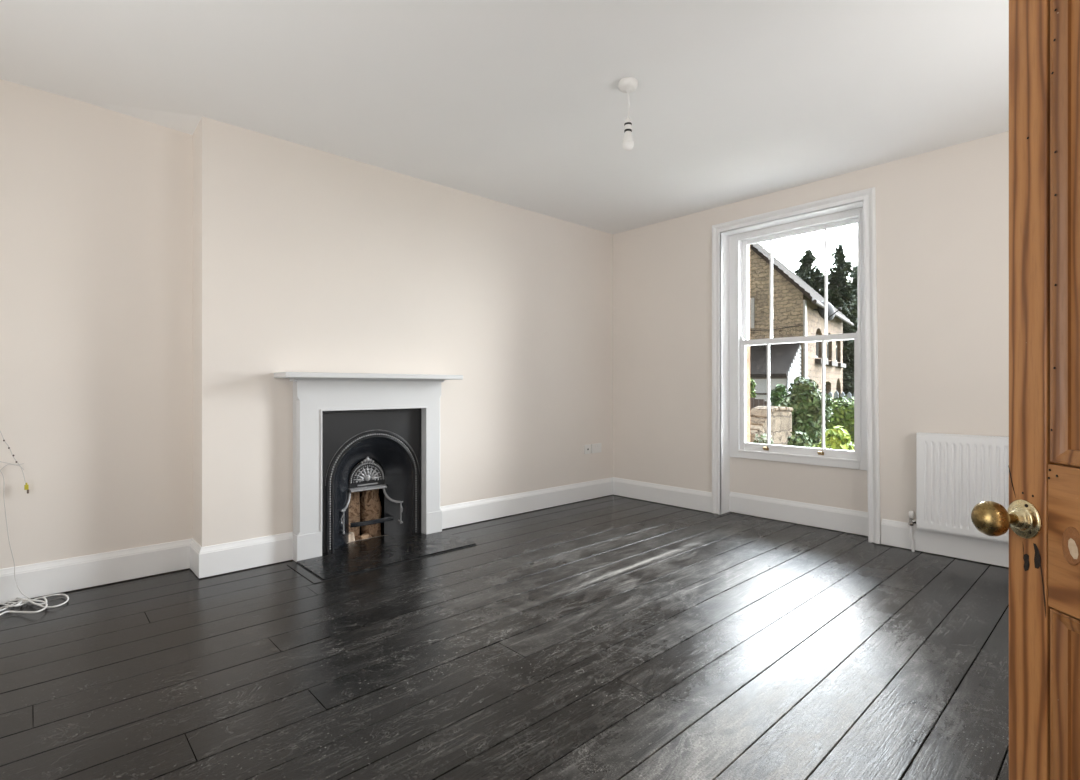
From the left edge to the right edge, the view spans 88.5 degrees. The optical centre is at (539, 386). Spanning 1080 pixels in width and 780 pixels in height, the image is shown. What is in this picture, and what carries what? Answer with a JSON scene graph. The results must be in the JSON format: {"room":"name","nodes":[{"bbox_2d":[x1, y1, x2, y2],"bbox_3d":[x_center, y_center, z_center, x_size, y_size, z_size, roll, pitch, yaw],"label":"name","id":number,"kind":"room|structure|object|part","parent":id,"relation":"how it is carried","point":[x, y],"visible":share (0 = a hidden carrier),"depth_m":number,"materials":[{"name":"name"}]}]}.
{"room":"living room","nodes":[
{"label":"living room","id":0,"kind":"room"},
{"bbox_2d":[0,79,612,601],"bbox_3d":[-1.437,-0.195,3.970,5.560,2.790,0.450,0,0,-43],"label":"wall","id":1,"kind":"structure","parent":0,"point":[156,281],"depth_m":3.35,"materials":[{"name":"beige paint"}]},
{"bbox_2d":[0,431,28,493],"bbox_3d":[-2.685,0.356,2.813,0.138,0.384,0.012,0,0,-42],"label":"wire","id":2,"kind":"object","parent":1,"relation":"hanging from","point":[26,487],"visible":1,"depth_m":2.83,"materials":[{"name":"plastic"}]},
{"bbox_2d":[0,477,612,602],"bbox_3d":[-1.340,1.008,3.924,5.440,0.172,0.288,0,0,-43],"label":"baseboard","id":3,"kind":"structure","parent":1,"relation":"attached to","point":[68,574],"depth_m":3.27,"materials":[{"name":"white paint"}]},
{"bbox_2d":[274,372,462,561],"bbox_3d":[-1.118,0.505,3.807,1.275,1.190,0.222,0,0,-43],"label":"fireplace surround","id":4,"kind":"object","parent":1,"relation":"attached to","point":[314,393],"visible":0.99,"depth_m":3.64,"materials":[{"name":"white wood"}]},
{"bbox_3d":[-1.154,-0.046,3.856,1.095,0.021,0.102,0,0,-43],"label":"bed moulding","id":5,"kind":"part","parent":4,"relation":"part of","materials":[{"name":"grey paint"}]},
{"bbox_2d":[274,372,462,379],"bbox_3d":[-1.118,-0.073,3.807,1.275,0.034,0.222,0,0,-43],"label":"mantel shelf","id":6,"kind":"object","parent":4,"relation":"attached to","point":[292,375],"depth_m":3.64,"materials":[{"name":"wood"}]},
{"bbox_2d":[322,408,420,552],"bbox_3d":[-1.303,0.657,4.034,0.767,1.005,0.418,0,0,-43],"label":"fireplace","id":7,"kind":"object","parent":4,"relation":"attached to","point":[363,450],"visible":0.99,"depth_m":3.95,"materials":[{"name":"black metal"}]},
{"bbox_3d":[-1.345,0.920,3.784,0.032,0.168,0.056,0,0,-11],"label":"fret post","id":8,"kind":"part","parent":7,"relation":"part of","materials":[{"name":"silver metal"}]},
{"bbox_2d":[349,532,354,541],"bbox_3d":[-1.348,1.095,3.929,0.058,0.131,0.046,0,0,-43],"label":"fragment","id":9,"kind":"object","parent":7,"relation":"in","point":[351,534],"visible":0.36,"depth_m":3.92,"materials":[{"name":"beige stone"}]},
{"bbox_2d":[349,492,359,536],"bbox_3d":[-1.375,0.932,4.040,0.113,0.455,0.099,0,0,-43],"label":"brick","id":10,"kind":"object","parent":7,"relation":"in","point":[354,504],"visible":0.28,"depth_m":4.03,"materials":[{"name":"brown brick"}]},
{"bbox_2d":[355,533,371,540],"bbox_3d":[-1.281,1.112,4.012,0.070,0.097,0.115,0,0,22],"label":"rubble","id":11,"kind":"object","parent":7,"relation":"in","point":[365,535],"visible":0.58,"depth_m":3.98,"materials":[{"name":"brown stone"}]},
{"bbox_2d":[349,457,386,492],"bbox_3d":[-1.243,0.618,3.991,0.274,0.244,0.073,0,0,-43],"label":"hood","id":12,"kind":"object","parent":7,"relation":"attached to","point":[367,475],"depth_m":3.98,"materials":[{"name":"silver metal"}]},
{"bbox_2d":[360,489,381,536],"bbox_3d":[-1.262,0.913,4.133,0.147,0.494,0.100,0,0,-43],"label":"brick","id":13,"kind":"object","parent":7,"relation":"in","point":[370,504],"visible":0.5,"depth_m":4.10,"materials":[{"name":"brown brick"}]},
{"bbox_3d":[-1.028,0.920,4.075,0.056,0.168,0.032,0,0,16],"label":"fret post","id":14,"kind":"part","parent":7,"relation":"part of","materials":[{"name":"silver metal"}]},
{"bbox_2d":[584,445,590,453],"bbox_3d":[0.465,0.607,5.404,0.084,0.088,0.015,0,0,-43],"label":"wall socket","id":15,"kind":"object","parent":1,"relation":"attached to","point":[587,448],"visible":1,"depth_m":5.39,"materials":[{"name":"white plastic"}]},
{"bbox_2d":[591,443,600,452],"bbox_3d":[0.558,0.606,5.490,0.146,0.091,0.014,0,0,-43],"label":"wall socket","id":16,"kind":"object","parent":1,"relation":"attached to","point":[595,448],"visible":1,"depth_m":5.48,"materials":[{"name":"white plastic"}]},
{"bbox_2d":[0,495,1008,779],"bbox_3d":[0.136,1.179,2.415,5.770,0.161,4.770,0,0,-43],"label":"floor","id":17,"kind":"structure","parent":0,"point":[610,637],"depth_m":2.21,"materials":[{"name":"black wood"}]},
{"bbox_2d":[0,471,68,614],"bbox_3d":[-2.563,0.748,2.773,0.316,0.689,0.393,0,0,-43],"label":"loose cable","id":18,"kind":"object","parent":17,"relation":"on","point":[23,601],"visible":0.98,"depth_m":2.79,"materials":[{"name":"white plastic"}]},
{"bbox_2d":[287,531,476,583],"bbox_3d":[-1.069,1.118,3.717,1.124,0.056,0.655,0,0,-43],"label":"hearth slab","id":19,"kind":"object","parent":17,"relation":"on","point":[358,556],"visible":0.94,"depth_m":3.63,"materials":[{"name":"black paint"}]},
{"bbox_2d":[0,0,1008,233],"bbox_3d":[0.077,-1.647,2.530,6.040,0.226,4.820,0,0,-43],"label":"ceiling","id":20,"kind":"structure","parent":0,"point":[518,103],"depth_m":2.80,"materials":[{"name":"paint"}]},
{"bbox_2d":[618,77,637,150],"bbox_3d":[0.450,-1.385,2.837,0.100,0.349,0.100,0,0,-43],"label":"pendant light","id":21,"kind":"object","parent":20,"relation":"hanging from","point":[627,85],"visible":1,"depth_m":2.82,"materials":[{"name":"white plastic"}]},
{"bbox_3d":[0.450,-1.279,2.837,0.053,0.050,0.053,0,0,-43],"label":"bulb","id":22,"kind":"part","parent":21,"relation":"part of","materials":[{"name":"white glass"}]},
{"bbox_3d":[0.450,-1.232,2.837,0.057,0.043,0.057,0,0,-43],"label":"bulb globe","id":23,"kind":"part","parent":21,"relation":"part of"},
{"bbox_2d":[746,245,749,442],"bbox_3d":[2.783,-2.400,3.918,0.079,9.400,16.000,0,0,-43],"label":"wall","id":24,"kind":"structure","parent":0,"point":[747,347],"depth_m":4.94,"materials":[{"name":"paint"}]},
{"bbox_2d":[613,131,1008,565],"bbox_3d":[2.284,-0.245,4.200,0.270,2.690,4.290,0,0,-43],"label":"wall","id":25,"kind":"structure","parent":0,"point":[942,215],"depth_m":3.85,"materials":[{"name":"beige paint"}]},
{"bbox_2d":[712,187,880,543],"bbox_3d":[2.090,-0.152,4.493,0.440,2.505,1.297,0,0,-43],"label":"window","id":26,"kind":"structure","parent":25,"relation":"in","point":[731,240],"depth_m":4.55,"materials":[{"name":"white paint"}]},
{"bbox_3d":[2.093,-0.357,4.504,0.131,1.945,1.145,0,0,-43],"label":"box frame","id":27,"kind":"part","parent":26,"relation":"part of","materials":[{"name":"white paint"}]},
{"bbox_3d":[2.078,0.044,4.495,0.040,1.019,0.955,0,0,-43],"label":"sash","id":28,"kind":"part","parent":26,"relation":"part of","materials":[{"name":"white paint"}]},
{"bbox_3d":[2.117,-0.822,4.531,0.040,0.919,0.971,0,0,-43],"label":"sash","id":29,"kind":"part","parent":26,"relation":"part of","materials":[{"name":"white paint"}]},
{"bbox_2d":[613,477,1008,566],"bbox_3d":[2.174,1.008,4.221,0.174,0.172,4.070,0,0,-43],"label":"baseboard","id":30,"kind":"structure","parent":25,"relation":"attached to","point":[893,533],"depth_m":4.29,"materials":[{"name":"white paint"}]},
{"bbox_2d":[908,432,1008,551],"bbox_3d":[2.900,0.701,3.265,0.091,0.798,1.247,0,0,-43],"label":"radiator","id":31,"kind":"object","parent":25,"relation":"attached to","point":[955,473],"visible":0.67,"depth_m":3.50,"materials":[{"name":"metal"}]},
{"bbox_3d":[2.507,0.602,3.677,0.064,0.600,0.005,0,0,-43],"label":"panel","id":32,"kind":"part","parent":31,"relation":"part of","materials":[{"name":"metal"}]},
{"bbox_2d":[917,432,1008,438],"bbox_3d":[2.908,0.306,3.238,0.067,0.008,1.188,0,0,-43],"label":"grille","id":33,"kind":"object","parent":31,"relation":"attached to","point":[920,434],"depth_m":3.52,"materials":[{"name":"metal"}]},
{"bbox_3d":[1.541,-0.245,0.792,5.640,2.690,0.120,0,0,-43],"label":"wall","id":34,"kind":"structure","parent":0,"visible":0},
{"bbox_2d":[971,0,1079,779],"bbox_3d":[0.848,0.103,0.651,0.128,1.977,0.759,0,0,0],"label":"door","id":35,"kind":"structure","parent":34,"relation":"in","point":[1042,516],"depth_m":0.96,"materials":[{"name":"brown wood"}]},
{"bbox_3d":[0.821,0.236,0.996,0.074,0.062,0.062,0,0,0],"label":"knob","id":36,"kind":"part","parent":35,"relation":"part of","materials":[{"name":"gold metal"}]},
{"bbox_3d":[0.891,0.254,0.651,0.041,0.244,0.600,0,0,0],"label":"rail","id":37,"kind":"part","parent":35,"relation":"part of","materials":[{"name":"brown wood"}]},
{"bbox_3d":[0.879,-0.319,0.822,0.014,0.896,0.256,0,0,0],"label":"panel moulding","id":38,"kind":"part","parent":35,"relation":"part of","materials":[{"name":"brown wood"}]},
{"bbox_3d":[0.879,0.628,0.822,0.014,0.498,0.256,0,0,0],"label":"panel moulding","id":39,"kind":"part","parent":35,"relation":"part of","materials":[{"name":"brown wood"}]},
{"bbox_3d":[0.891,-0.319,0.822,0.010,0.912,0.271,0,0,0],"label":"panel","id":40,"kind":"part","parent":35,"relation":"part of","materials":[{"name":"brown wood"}]},
{"bbox_3d":[0.891,0.628,0.822,0.010,0.514,0.271,0,0,0],"label":"panel","id":41,"kind":"part","parent":35,"relation":"part of","materials":[{"name":"brown wood"}]},
{"label":"outside","id":42,"kind":"structure","parent":0,"visible":0},
{"bbox_3d":[3.765,1.935,7.539,6.250,0.030,22.000,0,0,-43],"label":"gravel ground","id":43,"kind":"structure","parent":42,"visible":0},
{"bbox_2d":[750,398,766,410],"bbox_3d":[4.397,1.106,11.315,0.085,1.781,0.775,0,0,-26],"label":"fence","id":44,"kind":"object","parent":43,"relation":"on","point":[754,402],"visible":0.15,"depth_m":11.24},
{"bbox_2d":[753,433,773,444],"bbox_3d":[2.425,1.226,6.012,0.375,1.452,0.414,0,0,-43],"label":"plants","id":45,"kind":"object","parent":43,"relation":"on","point":[763,440],"visible":0.1,"depth_m":5.94,"materials":[{"name":"green plant"}]},
{"bbox_2d":[750,406,792,445],"bbox_3d":[3.562,1.127,8.800,0.891,1.646,0.400,0,0,-27],"label":"wall","id":46,"kind":"structure","parent":43,"relation":"on","point":[780,417],"depth_m":8.70,"materials":[{"name":"stone"}]},
{"bbox_2d":[786,431,812,447],"bbox_3d":[2.932,1.219,6.189,0.414,1.464,0.348,0,0,13],"label":"plants","id":47,"kind":"object","parent":43,"relation":"on","point":[800,439],"visible":0.2,"depth_m":6.14,"materials":[{"name":"green plant"}]},
{"bbox_2d":[778,376,832,446],"bbox_3d":[4.527,0.881,9.450,0.854,2.142,0.776,0,0,-43],"label":"shrub","id":48,"kind":"object","parent":43,"relation":"on","point":[805,397],"visible":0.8,"depth_m":9.28,"materials":[{"name":"green plant"}]},
{"bbox_2d":[811,425,853,450],"bbox_3d":[3.446,1.197,6.400,0.648,1.511,0.489,0,0,-18],"label":"shrub","id":49,"kind":"object","parent":43,"relation":"on","point":[840,439],"visible":0.3,"depth_m":6.30,"materials":[{"name":"green plant"}]},
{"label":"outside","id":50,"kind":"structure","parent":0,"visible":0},
{"bbox_3d":[17.058,2.050,29.278,55.250,0.200,80.000,0,0,-43],"label":"ground","id":51,"kind":"structure","parent":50,"visible":0},
{"bbox_2d":[750,377,755,397],"bbox_3d":[4.733,0.862,12.496,0.310,2.177,0.284,0,0,-43],"label":"shrub","id":52,"kind":"object","parent":51,"relation":"on","point":[752,382],"visible":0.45,"depth_m":12.43,"materials":[{"name":"green plant"}]},
{"bbox_2d":[750,343,801,405],"bbox_3d":[4.920,0.300,17.687,5.970,3.300,1.780,0,0,37],"label":"lean to","id":53,"kind":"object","parent":51,"relation":"on","point":[782,356],"visible":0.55,"depth_m":15.92,"materials":[{"name":"stone"}]},
{"bbox_2d":[770,384,786,405],"bbox_3d":[4.986,0.942,11.508,0.493,2.018,0.373,0,0,-4],"label":"shrub","id":54,"kind":"object","parent":51,"relation":"on","point":[777,394],"visible":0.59,"depth_m":11.42,"materials":[{"name":"green plant"}]},
{"bbox_2d":[750,243,853,400],"bbox_3d":[7.690,-2.211,21.409,7.730,8.322,7.820,0,0,37],"label":"stone house","id":55,"kind":"structure","parent":51,"relation":"on","point":[798,309],"depth_m":17.36,"materials":[{"name":"brown stone"}]},
{"bbox_3d":[9.056,-2.432,17.489,0.639,0.649,0.721,0,0,12],"label":"satellite dish","id":56,"kind":"part","parent":55,"relation":"part of","materials":[{"name":"metal"}]},
{"bbox_2d":[792,249,854,329],"bbox_3d":[13.559,-2.513,27.997,3.794,8.925,3.904,0,0,-18],"label":"conifer","id":57,"kind":"object","parent":51,"relation":"on","point":[813,276],"visible":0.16,"depth_m":27.57,"materials":[{"name":"green plant"}]},
{"bbox_2d":[821,244,856,401],"bbox_3d":[14.633,-2.514,26.896,3.198,8.927,3.444,0,0,0],"label":"conifer","id":58,"kind":"object","parent":51,"relation":"on","point":[840,269],"visible":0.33,"depth_m":26.56,"materials":[{"name":"green plant"}]},
{"bbox_2d":[825,395,853,441],"bbox_3d":[7.955,1.058,12.490,3.742,1.784,0.787,0,0,-1],"label":"ivy hedge","id":59,"kind":"object","parent":51,"relation":"on","point":[843,411],"visible":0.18,"depth_m":12.28,"materials":[{"name":"green plant"}]},
{"bbox_2d":[828,391,853,407],"bbox_3d":[9.711,1.050,16.225,2.660,1.885,0.085,0,0,39],"label":"picket fence","id":60,"kind":"object","parent":51,"relation":"on","point":[836,393],"visible":0.1,"depth_m":16.69,"materials":[{"name":"grey paint"}]},
{"bbox_2d":[843,265,856,376],"bbox_3d":[16.537,-2.235,28.883,4.528,8.370,4.897,0,0,-43],"label":"conifer","id":61,"kind":"object","parent":51,"relation":"on","point":[854,280],"visible":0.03,"depth_m":28.90,"materials":[{"name":"green plant"}]}
]}

